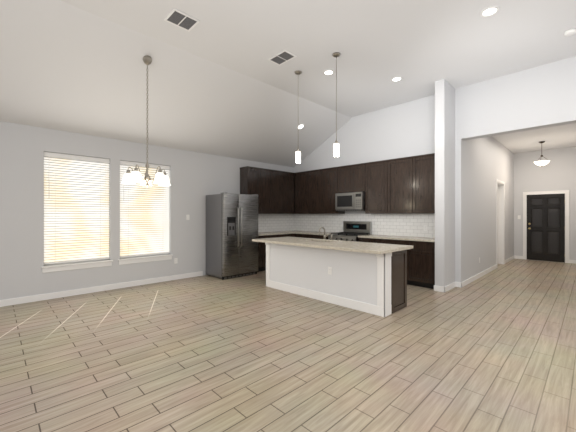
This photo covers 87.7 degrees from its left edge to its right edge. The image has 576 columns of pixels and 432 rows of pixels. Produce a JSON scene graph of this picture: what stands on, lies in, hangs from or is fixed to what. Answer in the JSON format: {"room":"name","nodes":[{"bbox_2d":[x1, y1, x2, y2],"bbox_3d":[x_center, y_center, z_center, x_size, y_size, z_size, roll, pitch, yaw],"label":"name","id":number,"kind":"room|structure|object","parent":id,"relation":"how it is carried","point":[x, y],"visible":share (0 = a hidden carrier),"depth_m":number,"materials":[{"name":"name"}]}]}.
{"room":"kitchen","nodes":[
{"label":"kitchen","id":0,"kind":"room"},
{"bbox_2d":[0,121,293,299],"bbox_3d":[-3.756,-0.075,5.142,11.250,2.890,0.200,0,0,-45],"label":"wall","id":1,"kind":"structure","parent":0,"point":[195,178],"depth_m":5.34,"materials":[{"name":"grey paint"}]},
{"bbox_2d":[41,157,112,272],"bbox_3d":[-3.646,-0.050,5.215,1.020,1.960,0.230,0,0,-45],"label":"window","id":2,"kind":"structure","parent":1,"relation":"in","point":[46,268],"depth_m":5.21,"materials":[{"name":"white"}]},
{"bbox_2d":[44,152,109,264],"bbox_3d":[-3.628,-0.111,5.197,0.942,1.830,0.078,0,0,-45],"label":"window blind","id":3,"kind":"object","parent":2,"relation":"attached to","point":[67,221],"visible":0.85,"depth_m":5.17,"materials":[{"name":"white plastic"}]},
{"bbox_2d":[118,165,172,264],"bbox_3d":[-2.850,-0.050,5.997,1.030,1.960,0.230,0,0,-45],"label":"window","id":4,"kind":"structure","parent":1,"relation":"in","point":[140,259],"depth_m":5.98,"materials":[{"name":"white"}]},
{"bbox_2d":[120,160,169,257],"bbox_3d":[-2.833,-0.111,5.979,0.952,1.830,0.078,0,0,-45],"label":"window blind","id":5,"kind":"object","parent":4,"relation":"attached to","point":[155,226],"visible":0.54,"depth_m":5.95,"materials":[{"name":"white plastic"}]},
{"bbox_2d":[240,166,263,213],"bbox_3d":[-0.925,-0.608,7.555,0.470,1.156,0.314,0,0,-45],"label":"upper cabinet","id":6,"kind":"object","parent":1,"relation":"attached to","point":[251,178],"depth_m":7.45,"materials":[{"name":"brown wood"}]},
{"bbox_2d":[264,170,275,213],"bbox_3d":[-0.658,-0.608,7.817,0.535,1.156,0.314,0,0,-45],"label":"upper cabinet","id":7,"kind":"object","parent":1,"relation":"attached to","point":[274,190],"depth_m":7.79,"materials":[{"name":"brown wood"}]},
{"bbox_2d":[258,214,293,231],"bbox_3d":[-0.521,0.212,8.177,1.920,0.485,0.006,0,0,-44],"label":"tile backsplash","id":8,"kind":"structure","parent":1,"relation":"attached to","point":[266,222],"depth_m":8.34,"materials":[{"name":"white tile"}]},
{"bbox_2d":[276,170,287,213],"bbox_3d":[-0.368,-0.608,8.102,0.534,1.156,0.314,0,0,-45],"label":"upper cabinet","id":9,"kind":"object","parent":1,"relation":"attached to","point":[281,176],"depth_m":8.09,"materials":[{"name":"brown wood"}]},
{"bbox_2d":[0,255,575,306],"bbox_3d":[1.727,1.320,3.379,16.200,0.100,10.000,0,0,-45],"label":"baseboard","id":10,"kind":"structure","parent":1,"relation":"attached to","point":[26,299],"depth_m":5.50,"materials":[{"name":"white wood"}]},
{"bbox_2d":[288,172,294,213],"bbox_3d":[-0.102,-0.608,8.363,0.467,1.156,0.314,0,0,-45],"label":"upper cabinet","id":11,"kind":"object","parent":1,"relation":"attached to","point":[291,177],"depth_m":8.35,"materials":[{"name":"brown wood"}]},
{"bbox_2d":[0,0,351,167],"bbox_3d":[-2.985,-1.965,4.357,10.850,1.130,2.000,0,0,-45],"label":"ceiling","id":12,"kind":"structure","parent":0,"point":[64,66],"depth_m":4.77,"materials":[{"name":"paint"}]},
{"bbox_2d":[121,55,170,186],"bbox_3d":[-2.021,-1.337,4.356,0.644,1.883,0.665,0,0,-45],"label":"chandelier","id":13,"kind":"object","parent":12,"relation":"hanging from","point":[135,176],"visible":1,"depth_m":4.29,"materials":[{"name":"white glass"}]},
{"bbox_2d":[0,259,575,431],"bbox_3d":[1.762,1.430,3.414,16.900,0.120,10.600,0,0,-45],"label":"floor","id":14,"kind":"structure","parent":0,"point":[494,350],"depth_m":2.84,"materials":[{"name":"beige tile"}]},
{"bbox_2d":[206,192,257,279],"bbox_3d":[-1.253,0.446,6.853,0.940,1.848,0.807,0,0,-45],"label":"fridge","id":15,"kind":"object","parent":14,"relation":"on","point":[231,234],"visible":1,"depth_m":6.56,"materials":[{"name":"silver metal"}]},
{"bbox_2d":[257,234,272,271],"bbox_3d":[-0.812,0.932,7.470,0.513,0.876,0.594,0,0,-45],"label":"base cabinet","id":16,"kind":"object","parent":14,"relation":"on","point":[262,254],"depth_m":7.26,"materials":[{"name":"brown wood"}]},
{"bbox_2d":[261,230,305,233],"bbox_3d":[-0.291,0.474,7.961,1.944,0.040,0.624,0,0,-45],"label":"countertop","id":17,"kind":"structure","parent":16,"relation":"on","point":[293,231],"depth_m":7.80,"materials":[{"name":"beige stone"}]},
{"bbox_2d":[273,234,284,237],"bbox_3d":[-0.491,0.932,7.785,0.513,0.876,0.594,0,0,-45],"label":"base cabinet","id":18,"kind":"object","parent":14,"relation":"on","point":[274,235],"depth_m":7.60,"materials":[{"name":"brown wood"}]},
{"bbox_2d":[295,231,334,238],"bbox_3d":[0.808,0.912,7.783,0.624,0.915,1.162,0,0,-45],"label":"base cabinet","id":19,"kind":"object","parent":14,"relation":"on","point":[311,234],"visible":0.12,"depth_m":7.67,"materials":[{"name":"brown wood"}]},
{"bbox_2d":[265,243,406,316],"bbox_3d":[0.686,0.932,5.140,0.728,0.876,2.470,0,0,-45],"label":"kitchen island","id":20,"kind":"object","parent":14,"relation":"on","point":[368,277],"depth_m":4.50,"materials":[{"name":"paint"}]},
{"bbox_2d":[252,239,399,254],"bbox_3d":[0.425,0.474,4.883,0.510,0.040,2.630,0,0,-45],"label":"island countertop","id":21,"kind":"structure","parent":20,"relation":"on","point":[291,242],"depth_m":4.54,"materials":[{"name":"beige stone"}]},
{"bbox_2d":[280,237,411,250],"bbox_3d":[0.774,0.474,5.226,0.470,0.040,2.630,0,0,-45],"label":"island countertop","id":22,"kind":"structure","parent":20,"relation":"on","point":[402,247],"depth_m":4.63,"materials":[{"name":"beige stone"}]},
{"bbox_2d":[328,221,371,241],"bbox_3d":[1.443,0.762,7.054,0.724,1.215,0.752,0,0,-45],"label":"range","id":23,"kind":"object","parent":14,"relation":"on","point":[353,230],"visible":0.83,"depth_m":7.07,"materials":[{"name":"silver metal"}]},
{"bbox_2d":[358,238,385,243],"bbox_3d":[1.976,0.932,6.617,0.594,0.876,0.603,0,0,-45],"label":"base cabinet","id":24,"kind":"object","parent":14,"relation":"on","point":[372,240],"depth_m":6.37,"materials":[{"name":"brown wood"}]},
{"bbox_2d":[386,238,409,284],"bbox_3d":[2.354,0.932,6.232,0.594,0.876,0.603,0,0,-45],"label":"base cabinet","id":25,"kind":"object","parent":14,"relation":"on","point":[388,240],"depth_m":5.85,"materials":[{"name":"brown wood"}]},
{"bbox_2d":[410,242,434,288],"bbox_3d":[2.689,0.932,5.891,0.594,0.876,0.603,0,0,-45],"label":"base cabinet","id":26,"kind":"object","parent":14,"relation":"on","point":[421,263],"depth_m":5.64,"materials":[{"name":"brown wood"}]},
{"bbox_2d":[358,234,434,241],"bbox_3d":[2.322,0.474,6.244,0.624,0.040,1.620,0,0,-45],"label":"countertop","id":27,"kind":"structure","parent":26,"relation":"on","point":[396,238],"depth_m":5.97,"materials":[{"name":"beige stone"}]},
{"bbox_2d":[60,0,575,116],"bbox_3d":[0.502,-2.470,0.773,10.800,0.120,8.000,0,0,-45],"label":"ceiling","id":28,"kind":"structure","parent":0,"point":[420,47],"depth_m":4.12,"materials":[{"name":"paint"}]},
{"bbox_2d":[164,8,199,31],"bbox_3d":[-1.311,-2.404,3.710,0.330,0.012,0.290,0,0,-45],"label":"ceiling vent","id":29,"kind":"object","parent":28,"relation":"in","point":[180,19],"visible":0.98,"depth_m":3.70,"materials":[{"name":"white metal"}]},
{"bbox_2d":[268,50,296,65],"bbox_3d":[-0.091,-2.404,4.594,0.250,0.012,0.380,0,0,-45],"label":"ceiling vent","id":30,"kind":"object","parent":28,"relation":"in","point":[282,57],"visible":1,"depth_m":4.58,"materials":[{"name":"white metal"}]},
{"bbox_2d":[295,71,301,162],"bbox_3d":[0.172,-1.644,5.062,0.124,1.528,0.124,0,0,-45],"label":"pendant light","id":31,"kind":"object","parent":28,"relation":"hanging from","point":[298,156],"visible":1,"depth_m":5.03,"materials":[{"name":"silver metal"}]},
{"bbox_2d":[323,70,333,74],"bbox_3d":[0.688,-2.404,5.064,0.194,0.011,0.194,0,0,-45],"label":"recessed light","id":32,"kind":"object","parent":28,"relation":"in","point":[328,72],"visible":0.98,"depth_m":5.07,"materials":[{"name":"white glass"}]},
{"bbox_2d":[332,52,339,156],"bbox_3d":[0.725,-1.644,4.498,0.124,1.528,0.124,0,0,-45],"label":"pendant light","id":33,"kind":"object","parent":28,"relation":"hanging from","point":[336,144],"visible":1,"depth_m":4.50,"materials":[{"name":"silver metal"}]},
{"bbox_2d":[391,77,402,81],"bbox_3d":[1.927,-2.404,5.315,0.194,0.011,0.194,0,0,-45],"label":"recessed light","id":34,"kind":"object","parent":28,"relation":"in","point":[395,79],"visible":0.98,"depth_m":5.32,"materials":[{"name":"white glass"}]},
{"bbox_2d":[480,6,499,16],"bbox_3d":[2.386,-2.404,3.550,0.194,0.011,0.194,0,0,-45],"label":"recessed light","id":35,"kind":"object","parent":28,"relation":"in","point":[489,11],"visible":1,"depth_m":3.55,"materials":[{"name":"white"}]},
{"bbox_2d":[564,28,575,35],"bbox_3d":[3.704,-2.389,3.935,0.130,0.039,0.130,0,0,-45],"label":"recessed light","id":36,"kind":"object","parent":28,"relation":"attached to","point":[569,32],"visible":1,"depth_m":3.91,"materials":[{"name":"white glass"}]},
{"bbox_2d":[294,95,434,213],"bbox_3d":[1.709,-0.580,7.463,0.200,3.900,4.550,0,0,-45],"label":"wall","id":37,"kind":"structure","parent":0,"point":[406,129],"depth_m":6.88,"materials":[{"name":"grey paint"}]},
{"bbox_2d":[295,171,310,213],"bbox_3d":[0.497,-0.608,8.321,0.314,1.156,0.550,0,0,-45],"label":"upper cabinet","id":38,"kind":"object","parent":37,"relation":"attached to","point":[302,179],"depth_m":8.19,"materials":[{"name":"brown wood"}]},
{"bbox_2d":[311,169,322,213],"bbox_3d":[0.815,-0.608,7.997,0.314,1.156,0.614,0,0,-45],"label":"upper cabinet","id":39,"kind":"object","parent":37,"relation":"attached to","point":[316,191],"depth_m":7.83,"materials":[{"name":"brown wood"}]},
{"bbox_2d":[323,167,344,213],"bbox_3d":[1.134,-0.608,7.673,0.314,1.156,0.551,0,0,-45],"label":"upper cabinet","id":40,"kind":"object","parent":37,"relation":"attached to","point":[330,175],"depth_m":7.53,"materials":[{"name":"brown wood"}]},
{"bbox_2d":[335,192,364,210],"bbox_3d":[1.542,-0.310,7.152,0.458,0.430,0.748,0,0,-45],"label":"microwave","id":41,"kind":"object","parent":37,"relation":"attached to","point":[353,201],"visible":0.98,"depth_m":6.97,"materials":[{"name":"silver metal"}]},
{"bbox_2d":[337,163,365,192],"bbox_3d":[1.591,-0.860,7.200,0.326,0.650,0.760,0,0,-45],"label":"upper cabinet","id":42,"kind":"object","parent":37,"relation":"attached to","point":[351,178],"depth_m":7.08,"materials":[{"name":"brown wood"}]},
{"bbox_2d":[294,214,434,237],"bbox_3d":[1.650,0.212,7.377,0.006,0.485,4.190,0,0,-44],"label":"tile backsplash","id":43,"kind":"structure","parent":37,"relation":"attached to","point":[400,224],"depth_m":6.91,"materials":[{"name":"white tile"}]},
{"bbox_2d":[365,160,388,212],"bbox_3d":[2.076,-0.608,6.715,0.314,1.156,0.604,0,0,-45],"label":"upper cabinet","id":44,"kind":"object","parent":37,"relation":"attached to","point":[377,172],"depth_m":6.61,"materials":[{"name":"brown wood"}]},
{"bbox_2d":[389,156,416,212],"bbox_3d":[2.432,-0.608,6.353,0.314,1.156,0.668,0,0,-45],"label":"upper cabinet","id":45,"kind":"object","parent":37,"relation":"attached to","point":[404,185],"depth_m":6.19,"materials":[{"name":"brown wood"}]},
{"bbox_2d":[417,153,434,212],"bbox_3d":[2.788,-0.608,5.990,0.314,1.156,0.605,0,0,-45],"label":"upper cabinet","id":46,"kind":"object","parent":37,"relation":"attached to","point":[426,162],"depth_m":5.86,"materials":[{"name":"brown wood"}]},
{"bbox_2d":[435,79,454,286],"bbox_3d":[2.945,-0.580,5.600,0.650,3.900,0.160,0,0,-45],"label":"wall","id":47,"kind":"structure","parent":0,"point":[444,182],"depth_m":5.40,"materials":[{"name":"grey paint"}]},
{"bbox_2d":[464,136,513,280],"bbox_3d":[5.265,-0.330,7.768,5.400,3.400,0.200,0,0,-45],"label":"wall","id":48,"kind":"structure","parent":0,"point":[488,161],"depth_m":6.89,"materials":[{"name":"grey paint"}]},
{"bbox_2d":[496,179,504,267],"bbox_3d":[5.634,0.225,8.120,0.960,2.290,0.215,0,0,-45],"label":"door frame","id":49,"kind":"structure","parent":48,"relation":"attached to","point":[499,221],"depth_m":8.36,"materials":[{"name":"white wood"}]},
{"bbox_2d":[455,56,575,281],"bbox_3d":[5.318,-0.580,3.719,0.200,3.900,5.850,0,0,-45],"label":"wall","id":50,"kind":"structure","parent":0,"point":[541,96],"depth_m":5.14,"materials":[{"name":"grey paint"}]},
{"bbox_2d":[492,123,575,153],"bbox_3d":[5.860,-1.980,7.020,5.200,0.100,1.700,0,0,-45],"label":"ceiling","id":51,"kind":"structure","parent":0,"point":[560,136],"depth_m":7.67,"materials":[{"name":"paint"}]},
{"bbox_2d":[534,141,549,166],"bbox_3d":[6.680,-1.597,7.896,0.333,0.663,0.330,0,0,-45],"label":"bowl light","id":52,"kind":"object","parent":51,"relation":"hanging from","point":[542,163],"visible":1,"depth_m":7.85,"materials":[{"name":"white glass"}]},
{"bbox_2d":[514,146,575,259],"bbox_3d":[7.785,-0.330,8.913,0.200,3.400,1.700,0,0,-45],"label":"wall","id":53,"kind":"structure","parent":0,"point":[557,172],"depth_m":8.91,"materials":[{"name":"grey paint"}]},
{"bbox_2d":[523,190,568,262],"bbox_3d":[7.599,0.330,8.870,0.117,2.080,1.050,0,0,-45],"label":"front door","id":54,"kind":"structure","parent":53,"relation":"in","point":[545,225],"depth_m":8.86,"materials":[{"name":"black paint"}]}
]}

